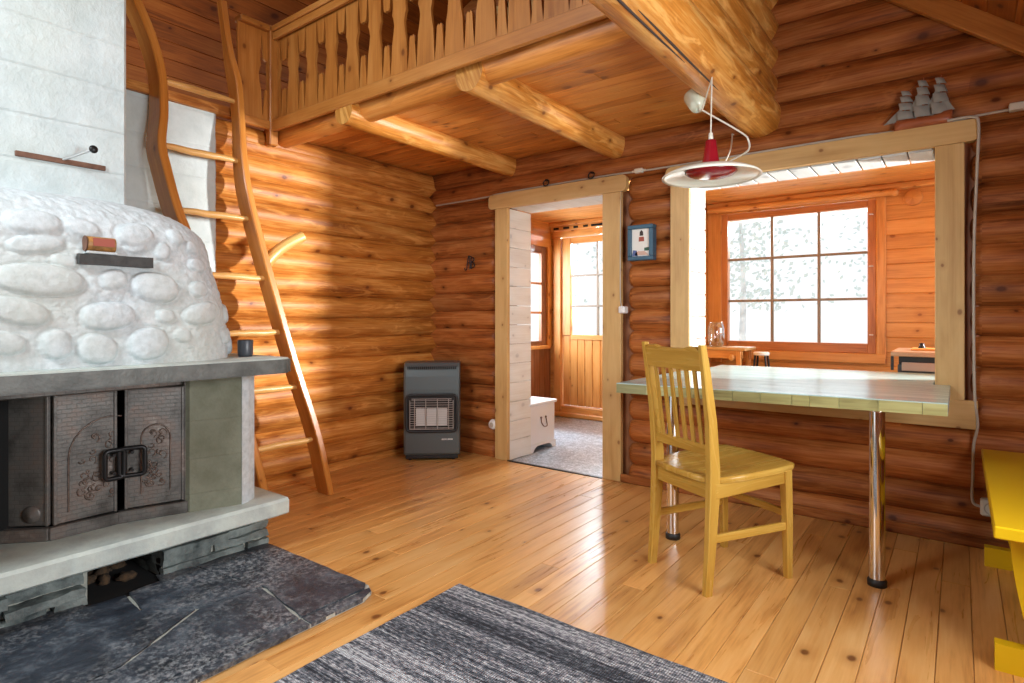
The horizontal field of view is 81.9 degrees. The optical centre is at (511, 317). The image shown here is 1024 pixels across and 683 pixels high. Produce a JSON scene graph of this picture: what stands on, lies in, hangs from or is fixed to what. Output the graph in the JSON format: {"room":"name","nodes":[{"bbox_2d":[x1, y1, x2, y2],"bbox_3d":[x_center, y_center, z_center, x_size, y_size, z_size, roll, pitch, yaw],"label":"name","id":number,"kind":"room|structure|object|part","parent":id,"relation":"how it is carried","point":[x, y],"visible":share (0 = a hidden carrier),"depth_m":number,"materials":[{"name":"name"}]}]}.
{"room":"traditional dwelling","nodes":[
{"label":"traditional dwelling","id":0,"kind":"room"},
{"bbox_2d":[126,89,436,486],"bbox_3d":[-2.017,-0.025,3.537,0.209,2.530,4.454,0,0,37],"label":"wall","id":1,"kind":"structure","parent":0,"point":[355,295],"depth_m":4.26,"materials":[{"name":"brown wood"}]},
{"bbox_2d":[126,78,230,119],"bbox_3d":[-1.945,-1.282,3.474,0.060,0.055,1.040,0,0,37],"label":"trim","id":2,"kind":"structure","parent":1,"relation":"attached to","point":[222,111],"depth_m":3.48,"materials":[{"name":"brown wood"}]},
{"bbox_2d":[307,42,723,175],"bbox_3d":[-0.157,-1.261,3.878,2.959,0.026,1.648,0,0,37],"label":"ceiling","id":3,"kind":"structure","parent":0,"point":[625,89],"depth_m":3.62,"materials":[{"name":"brown wood"}]},
{"bbox_2d":[335,104,515,176],"bbox_3d":[-0.475,-1.197,4.062,0.158,0.159,1.646,0,0,37],"label":"beam","id":4,"kind":"structure","parent":3,"relation":"attached to","point":[394,128],"depth_m":3.87,"materials":[{"name":"brown wood"}]},
{"bbox_2d":[278,18,635,147],"bbox_3d":[-0.516,-1.231,3.223,2.781,0.160,0.158,0,0,37],"label":"beam","id":5,"kind":"structure","parent":3,"relation":"attached to","point":[602,35],"depth_m":2.83,"materials":[{"name":"brown wood"}]},
{"bbox_2d":[235,0,607,146],"bbox_3d":[-0.640,-1.520,3.064,2.666,0.780,0.294,0,0,37],"label":"balustrade","id":6,"kind":"object","parent":5,"relation":"attached to","point":[441,52],"visible":0.98,"depth_m":3.32,"materials":[{"name":"brown wood"}]},
{"bbox_3d":[-1.661,-1.883,3.778,0.085,0.037,0.198,0,0,37],"label":"rail","id":7,"kind":"part","parent":6,"relation":"part of","materials":[{"name":"brown wood"}]},
{"bbox_3d":[-1.641,-1.252,3.763,0.025,0.055,0.198,0,0,37],"label":"rail","id":8,"kind":"part","parent":6,"relation":"part of","materials":[{"name":"brown wood"}]},
{"bbox_3d":[-1.577,-1.520,3.877,0.058,0.780,0.058,0,0,37],"label":"corner post","id":9,"kind":"part","parent":6,"relation":"part of","materials":[{"name":"brown wood"}]},
{"bbox_3d":[-0.537,-1.883,3.112,2.520,0.037,0.092,0,0,37],"label":"rail","id":10,"kind":"part","parent":6,"relation":"part of","materials":[{"name":"brown wood"}]},
{"bbox_2d":[455,61,624,158],"bbox_3d":[0.270,-1.198,3.524,0.178,0.176,1.602,0,0,37],"label":"beam","id":11,"kind":"structure","parent":3,"relation":"attached to","point":[513,96],"depth_m":3.29,"materials":[{"name":"brown wood"}]},
{"bbox_2d":[519,349,549,397],"bbox_3d":[-0.096,0.010,6.140,0.020,2.220,1.774,0,0,37],"label":"wall","id":12,"kind":"structure","parent":0,"point":[540,358],"depth_m":6.67,"materials":[{"name":"red wood"}]},
{"bbox_2d":[519,245,545,345],"bbox_3d":[-0.005,-0.250,6.273,0.045,1.140,1.245,0,0,37],"label":"window","id":13,"kind":"structure","parent":12,"relation":"in","point":[541,251],"depth_m":6.70,"materials":[{"name":"red wood"}]},
{"bbox_2d":[531,219,551,349],"bbox_3d":[-0.080,-0.375,6.129,0.060,1.450,1.775,0,0,37],"label":"trim","id":14,"kind":"structure","parent":12,"relation":"attached to","point":[540,231],"depth_m":6.75,"materials":[{"name":"brown wood"}]},
{"bbox_2d":[126,0,1023,130],"bbox_3d":[-0.913,-2.014,2.602,6.775,2.665,4.900,0,0,37],"label":"ceiling","id":15,"kind":"structure","parent":0,"point":[188,34],"depth_m":4.09,"materials":[{"name":"brown wood"}]},
{"bbox_2d":[200,416,1023,682],"bbox_3d":[0.637,1.150,2.617,5.650,0.060,6.800,0,0,37],"label":"floor","id":16,"kind":"structure","parent":0,"point":[571,549],"depth_m":2.59,"materials":[{"name":"brown wood"}]},
{"bbox_2d":[0,0,290,627],"bbox_3d":[-2.136,-0.816,2.247,1.180,3.929,2.255,0,0,37],"label":"fireplace","id":17,"kind":"object","parent":16,"relation":"on","point":[127,406],"visible":0.99,"depth_m":2.42,"materials":[{"name":"grey stone"}]},
{"bbox_3d":[-1.925,0.560,2.307,0.219,0.510,0.024,0,0,-6],"label":"door","id":18,"kind":"part","parent":17,"relation":"part of","materials":[{"name":"metal"}]},
{"bbox_3d":[-1.850,-0.694,2.509,0.146,0.053,0.011,0,0,4],"label":"damper rod","id":19,"kind":"part","parent":17,"relation":"part of","materials":[{"name":"grey metal"}]},
{"bbox_3d":[-1.741,0.560,2.409,0.024,0.510,0.221,0,0,36],"label":"door","id":20,"kind":"part","parent":17,"relation":"part of","materials":[{"name":"metal"}]},
{"bbox_3d":[-1.776,-0.716,2.503,0.020,0.034,0.034,0,0,37],"label":"knob","id":21,"kind":"part","parent":17,"relation":"part of","materials":[{"name":"black metal"}]},
{"bbox_3d":[-1.752,0.561,2.456,0.214,0.617,0.686,0,0,41],"label":"door frame","id":22,"kind":"part","parent":17,"relation":"part of","materials":[{"name":"metal"}]},
{"bbox_2d":[82,235,117,254],"bbox_3d":[-1.580,-0.278,2.264,0.053,0.068,0.104,0,0,37],"label":"wooden block","id":23,"kind":"object","parent":17,"relation":"on","point":[90,245],"visible":0.96,"depth_m":2.24,"materials":[{"name":"brown wood"}]},
{"bbox_3d":[-1.560,-0.288,2.256,0.012,0.030,0.070,0,0,37],"label":"carved panel","id":24,"kind":"part","parent":23,"relation":"part of","materials":[{"name":"brown"}]},
{"bbox_3d":[-1.666,0.610,2.466,0.050,0.134,0.089,0,0,37],"label":"handle","id":25,"kind":"part","parent":17,"relation":"part of","materials":[{"name":"black metal"}]},
{"bbox_2d":[76,253,153,267],"bbox_3d":[-1.588,-0.223,2.336,0.150,0.043,0.254,0,0,37],"label":"niche shelf","id":26,"kind":"object","parent":17,"relation":"attached to","point":[122,260],"depth_m":2.29,"materials":[{"name":"black stone"}]},
{"bbox_2d":[0,187,231,371],"bbox_3d":[-1.954,-0.166,2.356,0.839,0.708,1.549,0,0,37],"label":"hood","id":27,"kind":"object","parent":17,"relation":"attached to","point":[157,300],"depth_m":2.27,"materials":[{"name":"white stone"}]},
{"bbox_3d":[-1.618,0.608,2.513,0.111,0.134,0.050,0,0,-37],"label":"handle","id":28,"kind":"part","parent":17,"relation":"part of","materials":[{"name":"black metal"}]},
{"bbox_2d":[0,358,290,395],"bbox_3d":[-1.979,0.222,2.289,0.980,0.064,1.912,0,0,37],"label":"mantel shelf","id":29,"kind":"object","parent":17,"relation":"attached to","point":[27,380],"depth_m":2.22,"materials":[{"name":"concrete"}]},
{"bbox_3d":[-1.565,0.560,2.586,0.225,0.510,0.024,0,0,-37],"label":"door","id":30,"kind":"part","parent":17,"relation":"part of","materials":[{"name":"metal"}]},
{"bbox_2d":[237,340,252,356],"bbox_3d":[-1.274,0.143,2.820,0.070,0.079,0.070,0,0,37],"label":"cup","id":31,"kind":"object","parent":17,"relation":"on","point":[244,347],"visible":1,"depth_m":2.79,"materials":[{"name":"grey metal"}]},
{"bbox_2d":[0,543,370,682],"bbox_3d":[-1.452,1.107,1.888,0.904,0.025,1.918,0,0,37],"label":"slate hearth","id":32,"kind":"object","parent":16,"relation":"on","point":[192,624],"visible":0.99,"depth_m":2.11,"materials":[{"name":"grey stone"}]},
{"bbox_2d":[126,0,333,494],"bbox_3d":[-1.683,-0.423,3.514,1.199,3.084,0.434,0,0,-26],"label":"ladder","id":33,"kind":"object","parent":16,"relation":"on","point":[156,145],"visible":0.85,"depth_m":3.59,"materials":[{"name":"brown wood"}]},
{"bbox_2d":[404,360,459,459],"bbox_3d":[-0.640,0.738,4.766,0.441,0.765,0.332,0,0,-4],"label":"heater","id":34,"kind":"object","parent":16,"relation":"on","point":[431,387],"visible":1,"depth_m":4.63,"materials":[{"name":"grey metal"}]},
{"bbox_3d":[-0.629,0.775,4.620,0.246,0.135,0.008,0,0,-4],"label":"burner plate","id":35,"kind":"part","parent":34,"relation":"part of","materials":[{"name":"white ceramic"}]},
{"bbox_2d":[274,583,727,682],"bbox_3d":[-0.409,1.115,1.004,1.477,0.011,2.564,0,0,37],"label":"rag rug","id":36,"kind":"object","parent":16,"relation":"on","point":[462,634],"visible":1,"depth_m":1.94,"materials":[{"name":"grey fabric"}]},
{"bbox_2d":[529,396,556,452],"bbox_3d":[-0.021,0.914,5.239,0.769,0.412,0.410,0,0,37],"label":"chest","id":37,"kind":"object","parent":16,"relation":"on","point":[542,409],"visible":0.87,"depth_m":5.04,"materials":[{"name":"white wood"}]},
{"bbox_3d":[-0.027,0.722,5.244,0.755,0.027,0.410,0,0,37],"label":"lid","id":38,"kind":"part","parent":37,"relation":"part of","materials":[{"name":"white wood"}]},
{"bbox_3d":[-0.025,1.089,5.242,0.730,0.062,0.390,0,0,37],"label":"skirting","id":39,"kind":"part","parent":37,"relation":"part of","materials":[{"name":"white wood"}]},
{"bbox_2d":[642,341,794,597],"bbox_3d":[0.915,0.614,2.632,0.532,1.012,0.464,0,0,-24],"label":"dining chair","id":40,"kind":"object","parent":16,"relation":"on","point":[713,471],"visible":1,"depth_m":2.53,"materials":[{"name":"yellow wood"}]},
{"bbox_3d":[0.646,0.614,2.709,0.104,1.012,0.037,0,0,-24],"label":"leg","id":41,"kind":"part","parent":40,"relation":"part of","materials":[{"name":"yellow wood"}]},
{"bbox_3d":[0.690,0.166,2.532,0.035,0.101,0.348,0,0,-24],"label":"crest rail","id":42,"kind":"part","parent":40,"relation":"part of","materials":[{"name":"yellow wood"}]},
{"bbox_3d":[0.737,0.542,2.553,0.018,0.044,0.356,0,0,-24],"label":"rail","id":43,"kind":"part","parent":40,"relation":"part of","materials":[{"name":"yellow wood"}]},
{"bbox_3d":[0.792,0.614,2.381,0.104,1.012,0.037,0,0,-24],"label":"leg","id":44,"kind":"part","parent":40,"relation":"part of","materials":[{"name":"yellow wood"}]},
{"bbox_3d":[1.033,0.886,2.888,0.047,0.469,0.040,0,0,-24],"label":"leg","id":45,"kind":"part","parent":40,"relation":"part of","materials":[{"name":"yellow wood"}]},
{"bbox_3d":[0.934,0.647,2.640,0.491,0.047,0.464,0,0,-24],"label":"seat","id":46,"kind":"part","parent":40,"relation":"part of","materials":[{"name":"yellow wood"}]},
{"bbox_3d":[1.184,0.886,2.547,0.047,0.469,0.040,0,0,-24],"label":"leg","id":47,"kind":"part","parent":40,"relation":"part of","materials":[{"name":"yellow wood"}]},
{"bbox_2d":[706,345,755,365],"bbox_3d":[1.922,0.690,5.346,0.465,0.860,0.340,0,0,37],"label":"side table","id":48,"kind":"object","parent":16,"relation":"on","point":[738,354],"visible":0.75,"depth_m":5.21,"materials":[{"name":"brown wood"}]},
{"bbox_2d":[708,322,724,346],"bbox_3d":[1.854,0.147,5.360,0.146,0.222,0.146,0,0,37],"label":"glass jar","id":49,"kind":"object","parent":48,"relation":"on","point":[709,322],"visible":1,"depth_m":5.35,"materials":[{"name":"clear glass"}]},
{"bbox_3d":[1.917,0.345,5.154,0.052,0.060,0.024,0,0,37],"label":"knob","id":50,"kind":"part","parent":48,"relation":"part of","materials":[{"name":"brown wood"}]},
{"bbox_3d":[1.974,0.703,5.130,0.040,0.835,0.040,0,0,37],"label":"leg","id":51,"kind":"part","parent":48,"relation":"part of","materials":[{"name":"brown wood"}]},
{"bbox_2d":[727,346,751,347],"bbox_3d":[2.019,0.257,5.210,0.175,0.006,0.200,0,0,37],"label":"paper sheets","id":52,"kind":"object","parent":48,"relation":"on","point":[730,346],"visible":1,"depth_m":5.17,"materials":[{"name":"white paper"}]},
{"bbox_3d":[2.144,0.703,5.353,0.040,0.835,0.040,0,0,37],"label":"leg","id":53,"kind":"part","parent":48,"relation":"part of","materials":[{"name":"brown wood"}]},
{"bbox_2d":[753,352,769,366],"bbox_3d":[2.142,0.706,5.066,0.238,0.831,0.238,0,0,37],"label":"bar stool","id":54,"kind":"object","parent":16,"relation":"on","point":[766,361],"visible":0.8,"depth_m":5.04,"materials":[{"name":"brown wood"}]},
{"bbox_3d":[2.142,0.305,5.066,0.128,0.030,0.128,0,0,37],"label":"seat","id":55,"kind":"part","parent":54,"relation":"part of","materials":[{"name":"brown wood"}]},
{"bbox_2d":[616,365,949,588],"bbox_3d":[1.574,0.728,3.272,1.374,0.785,1.619,0,0,37],"label":"serving table","id":56,"kind":"object","parent":16,"relation":"on","point":[878,393],"visible":0.83,"depth_m":2.74,"materials":[{"name":"green wood"}]},
{"bbox_3d":[0.820,0.739,3.004,0.060,0.707,0.060,0,0,37],"label":"leg","id":57,"kind":"part","parent":56,"relation":"part of","materials":[{"name":"silver metal"}]},
{"bbox_3d":[1.531,0.739,2.475,0.060,0.707,0.060,0,0,37],"label":"leg","id":58,"kind":"part","parent":56,"relation":"part of","materials":[{"name":"silver metal"}]},
{"bbox_2d":[891,348,934,373],"bbox_3d":[2.970,0.664,3.577,1.095,0.912,0.570,0,0,37],"label":"base cabinet","id":59,"kind":"object","parent":16,"relation":"on","point":[910,361],"visible":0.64,"depth_m":3.62,"materials":[{"name":"brown wood"}]},
{"bbox_2d":[891,348,934,357],"bbox_3d":[2.970,0.223,3.577,1.095,0.030,0.570,0,0,37],"label":"countertop","id":60,"kind":"structure","parent":59,"relation":"on","point":[904,352],"depth_m":3.64,"materials":[{"name":"brown wood"}]},
{"bbox_2d":[911,343,934,350],"bbox_3d":[2.722,0.184,3.734,0.320,0.048,0.220,0,0,37],"label":"wooden tray","id":61,"kind":"object","parent":60,"relation":"on","point":[921,347],"visible":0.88,"depth_m":3.75,"materials":[{"name":"brown wood"}]},
{"bbox_3d":[2.915,0.281,3.587,0.995,0.087,0.500,0,0,37],"label":"rail","id":62,"kind":"part","parent":59,"relation":"part of","materials":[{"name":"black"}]},
{"bbox_3d":[2.792,0.300,3.377,0.938,0.053,0.016,0,0,37],"label":"drawer","id":63,"kind":"part","parent":59,"relation":"part of","materials":[{"name":"beige wood"}]},
{"bbox_2d":[981,449,1023,677],"bbox_3d":[2.006,0.870,2.150,0.435,0.500,1.310,0,0,37],"label":"bench","id":64,"kind":"object","parent":16,"relation":"on","point":[1003,470],"visible":1,"depth_m":1.95,"materials":[{"name":"yellow paint"}]},
{"bbox_3d":[1.980,0.639,2.169,0.370,0.038,1.310,0,0,37],"label":"seat","id":65,"kind":"part","parent":64,"relation":"part of","materials":[{"name":"yellow paint"}]},
{"bbox_3d":[1.719,0.847,1.768,0.350,0.376,0.040,0,0,37],"label":"leg","id":66,"kind":"part","parent":64,"relation":"part of","materials":[{"name":"yellow paint"}]},
{"bbox_2d":[627,181,707,344],"bbox_3d":[1.351,-0.019,5.042,0.045,2.278,1.775,0,0,37],"label":"wall partition","id":67,"kind":"structure","parent":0,"point":[706,214],"depth_m":5.70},
{"bbox_2d":[588,0,780,137],"bbox_3d":[0.139,-1.615,1.753,0.243,1.086,4.623,0,0,37],"label":"ceiling beam","id":68,"kind":"structure","parent":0,"point":[729,42],"depth_m":2.72,"materials":[{"name":"brown wood"}]},
{"bbox_2d":[617,0,717,89],"bbox_3d":[0.358,-1.080,1.982,0.026,0.017,2.050,0,0,37],"label":"trim","id":69,"kind":"structure","parent":68,"relation":"attached to","point":[621,2],"depth_m":2.26,"materials":[{"name":"brown wood"}]},
{"bbox_2d":[662,77,762,187],"bbox_3d":[1.143,-0.884,2.990,0.432,0.506,1.236,0,0,37],"label":"pendant lamp","id":70,"kind":"object","parent":68,"relation":"hanging from","point":[712,172],"visible":1,"depth_m":2.68,"materials":[{"name":"white metal"}]},
{"bbox_3d":[0.917,-1.052,2.793,0.020,0.060,0.268,0,0,4],"label":"cord","id":71,"kind":"part","parent":70,"relation":"part of","materials":[{"name":"beige plastic"}]},
{"bbox_3d":[0.899,-0.948,2.670,0.022,0.295,0.022,0,0,37],"label":"cord","id":72,"kind":"part","parent":70,"relation":"part of","materials":[{"name":"beige plastic"}]},
{"bbox_3d":[0.899,-0.651,2.670,0.228,0.040,0.228,0,0,37],"label":"lamp shade","id":73,"kind":"part","parent":70,"relation":"part of","materials":[{"name":"red ceramic"}]},
{"bbox_3d":[0.899,-0.662,2.670,0.432,0.056,0.432,0,0,37],"label":"lamp shade","id":74,"kind":"part","parent":70,"relation":"part of","materials":[{"name":"white metal"}]},
{"bbox_3d":[1.231,-0.961,3.203,0.236,0.326,0.813,0,0,32],"label":"supply cord","id":75,"kind":"part","parent":70,"relation":"part of","materials":[{"name":"beige plastic"}]},
{"bbox_2d":[517,160,934,222],"bbox_3d":[2.064,-1.105,4.496,5.650,0.020,1.939,0,0,37],"label":"ceiling","id":76,"kind":"structure","parent":0,"point":[923,170],"depth_m":4.91,"materials":[{"name":"brown wood"}]},
{"bbox_2d":[429,0,1023,540],"bbox_3d":[1.019,-1.126,4.005,4.921,4.587,0.268,0,0,37],"label":"wall","id":77,"kind":"structure","parent":0,"point":[841,68],"depth_m":3.28,"materials":[{"name":"brown wood"}]},
{"bbox_2d":[464,255,474,270],"bbox_3d":[-0.345,-0.456,4.876,0.115,0.126,0.030,0,0,37],"label":"monogram","id":78,"kind":"object","parent":77,"relation":"attached to","point":[469,256],"visible":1,"depth_m":4.86,"materials":[{"name":"grey metal"}]},
{"bbox_2d":[488,419,494,429],"bbox_3d":[-0.152,0.852,4.725,0.084,0.084,0.042,0,0,37],"label":"wall socket","id":79,"kind":"object","parent":77,"relation":"attached to","point":[491,423],"visible":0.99,"depth_m":4.71,"materials":[{"name":"white plastic"}]},
{"bbox_2d":[507,460,601,478],"bbox_3d":[0.301,1.118,4.376,0.834,0.008,0.030,0,0,37],"label":"trim","id":80,"kind":"structure","parent":77,"relation":"attached to","point":[600,477],"depth_m":4.34,"materials":[{"name":"black metal"}]},
{"bbox_2d":[510,195,601,459],"bbox_3d":[0.402,0.118,4.508,0.871,2.004,0.283,0,0,37],"label":"trim","id":81,"kind":"structure","parent":77,"relation":"attached to","point":[520,222],"depth_m":4.73,"materials":[{"name":"white wood"}]},
{"bbox_2d":[488,174,628,481],"bbox_3d":[0.305,0.071,4.381,1.208,2.098,0.045,0,0,37],"label":"trim","id":82,"kind":"structure","parent":77,"relation":"attached to","point":[609,187],"depth_m":4.11,"materials":[{"name":"brown wood"}]},
{"bbox_2d":[618,191,627,312],"bbox_3d":[0.755,-0.466,4.018,0.049,0.868,0.066,0,0,37],"label":"light switch","id":83,"kind":"object","parent":77,"relation":"attached to","point":[621,309],"visible":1,"depth_m":4.03,"materials":[{"name":"white plastic"}]},
{"bbox_2d":[628,223,655,260],"bbox_3d":[0.864,-0.500,3.927,0.180,0.235,0.064,0,0,37],"label":"framed picture","id":84,"kind":"object","parent":77,"relation":"attached to","point":[641,238],"visible":1,"depth_m":3.90,"materials":[{"name":"blue wood"}]},
{"bbox_2d":[436,101,1023,205],"bbox_3d":[1.077,-0.991,3.783,4.360,0.050,0.049,0,0,37],"label":"cable","id":85,"kind":"object","parent":77,"relation":"attached to","point":[1016,106],"visible":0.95,"depth_m":3.48,"materials":[{"name":"beige plastic"}]},
{"bbox_2d":[691,148,934,346],"bbox_3d":[1.726,-0.229,3.486,1.310,1.298,0.256,0,0,37],"label":"trim","id":86,"kind":"structure","parent":77,"relation":"attached to","point":[926,155],"depth_m":3.77,"materials":[{"name":"white wood"}]},
{"bbox_2d":[620,474,1009,548],"bbox_3d":[1.798,1.092,3.236,2.650,0.056,0.030,0,0,37],"label":"baseboard","id":87,"kind":"structure","parent":77,"relation":"attached to","point":[947,536],"depth_m":3.15,"materials":[{"name":"brown wood"}]},
{"bbox_2d":[665,119,977,429],"bbox_3d":[1.647,-0.206,3.363,1.600,1.532,0.048,0,0,37],"label":"trim","id":88,"kind":"structure","parent":77,"relation":"attached to","point":[949,140],"depth_m":2.97,"materials":[{"name":"brown wood"}]},
{"bbox_2d":[882,75,954,130],"bbox_3d":[2.072,-1.098,3.014,0.306,0.250,0.047,0,0,37],"label":"model ship","id":89,"kind":"object","parent":88,"relation":"on","point":[902,120],"visible":1,"depth_m":2.99,"materials":[{"name":"brown wood"}]},
{"bbox_2d":[885,0,1023,55],"bbox_3d":[1.843,-1.842,3.171,2.658,2.153,0.045,0,0,37],"label":"beam","id":90,"kind":"structure","parent":77,"relation":"attached to","point":[990,28],"depth_m":2.85,"materials":[{"name":"brown wood"}]},
{"bbox_2d":[947,115,980,506],"bbox_3d":[2.223,-0.034,2.894,0.141,1.909,0.032,0,0,37],"label":"cable","id":91,"kind":"object","parent":77,"relation":"attached to","point":[969,116],"visible":1,"depth_m":2.87,"materials":[{"name":"beige plastic"}]},
{"bbox_2d":[980,497,989,516],"bbox_3d":[2.311,0.915,2.842,0.087,0.080,0.058,0,0,37],"label":"wall socket","id":92,"kind":"object","parent":77,"relation":"attached to","point":[984,506],"visible":0.31,"depth_m":2.84,"materials":[{"name":"beige plastic"}]},
{"bbox_2d":[550,185,934,397],"bbox_3d":[2.633,-0.230,5.245,5.650,2.700,0.100,0,0,37],"label":"wall","id":93,"kind":"structure","parent":0,"point":[910,230],"depth_m":4.77,"materials":[{"name":"brown wood"}]},
{"bbox_2d":[551,222,601,231],"bbox_3d":[0.869,-1.017,6.477,1.050,0.050,0.022,0,0,37],"label":"vent strip","id":94,"kind":"object","parent":93,"relation":"attached to","point":[597,224],"visible":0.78,"depth_m":6.58,"materials":[{"name":"black"}]},
{"bbox_2d":[553,227,601,421],"bbox_3d":[0.895,0.065,6.504,1.120,2.110,0.122,0,0,37],"label":"trim","id":95,"kind":"structure","parent":93,"relation":"attached to","point":[570,411],"depth_m":6.73,"materials":[{"name":"brown wood"}]},
{"bbox_2d":[562,235,601,407],"bbox_3d":[0.933,0.040,6.500,0.875,1.900,0.047,0,0,37],"label":"door","id":96,"kind":"structure","parent":93,"relation":"in","point":[582,354],"depth_m":6.63,"materials":[{"name":"pine wood"},{"name":"glass"}]},
{"bbox_2d":[570,208,866,237],"bbox_3d":[2.837,-1.177,5.637,9.000,0.285,0.877,0,0,37],"label":"roof eave","id":97,"kind":"object","parent":93,"relation":"attached to","point":[865,209],"visible":0.01,"depth_m":6.05,"materials":[{"name":"white"}]},
{"bbox_2d":[549,178,934,227],"bbox_3d":[2.636,-1.070,5.149,5.530,0.050,0.050,0,0,37],"label":"trim","id":98,"kind":"structure","parent":93,"relation":"attached to","point":[925,182],"depth_m":5.14,"materials":[{"name":"brown wood"}]},
{"bbox_2d":[708,196,885,363],"bbox_3d":[2.482,-0.312,5.279,1.468,1.465,0.030,0,0,37],"label":"trim","id":99,"kind":"structure","parent":93,"relation":"attached to","point":[714,220],"depth_m":5.18,"materials":[{"name":"brown wood"}]},
{"bbox_2d":[722,199,875,353],"bbox_3d":[2.522,-0.344,5.281,1.262,1.282,0.098,0,0,37],"label":"window","id":100,"kind":"structure","parent":93,"relation":"in","point":[869,347],"depth_m":5.21,"materials":[{"name":"brown wood"}]},
{"bbox_2d":[707,188,898,213],"bbox_3d":[2.506,-1.016,5.217,1.542,0.070,0.098,0,0,37],"label":"curtain rod","id":101,"kind":"object","parent":93,"relation":"attached to","point":[895,191],"visible":1,"depth_m":5.13,"materials":[{"name":"brown wood"}]},
{"bbox_2d":[903,189,922,205],"bbox_3d":[3.213,-0.965,4.727,0.132,0.132,0.024,0,0,37],"label":"plug","id":102,"kind":"object","parent":93,"relation":"attached to","point":[913,197],"visible":1,"depth_m":4.72,"materials":[{"name":"orange wood"}]},
{"label":"outside","id":103,"kind":"structure","parent":0,"visible":0},
{"bbox_2d":[531,334,866,408],"bbox_3d":[18.150,1.970,29.939,60.000,0.100,57.700,0,0,37],"label":"ground","id":104,"kind":"structure","parent":103,"point":[735,338],"depth_m":52.68,"materials":[{"name":"white snow"}]},
{"bbox_2d":[572,242,601,304],"bbox_3d":[3.974,-1.420,18.151,4.886,6.790,5.261,0,0,37],"label":"birch tree","id":105,"kind":"object","parent":104,"relation":"on","point":[594,248],"visible":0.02,"depth_m":17.99,"materials":[{"name":"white plant"}]},
{"bbox_2d":[730,217,861,340],"bbox_3d":[5.443,-0.933,14.210,5.036,5.817,4.507,0,0,37],"label":"birch tree","id":106,"kind":"object","parent":104,"relation":"on","point":[742,324],"visible":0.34,"depth_m":14.06,"materials":[{"name":"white plant"}]},
{"bbox_2d":[808,213,866,296],"bbox_3d":[10.260,-1.798,15.620,4.993,7.545,5.174,0,0,-32],"label":"birch tree","id":107,"kind":"object","parent":104,"relation":"on","point":[858,222],"visible":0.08,"depth_m":16.03,"materials":[{"name":"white plant"}]}
]}

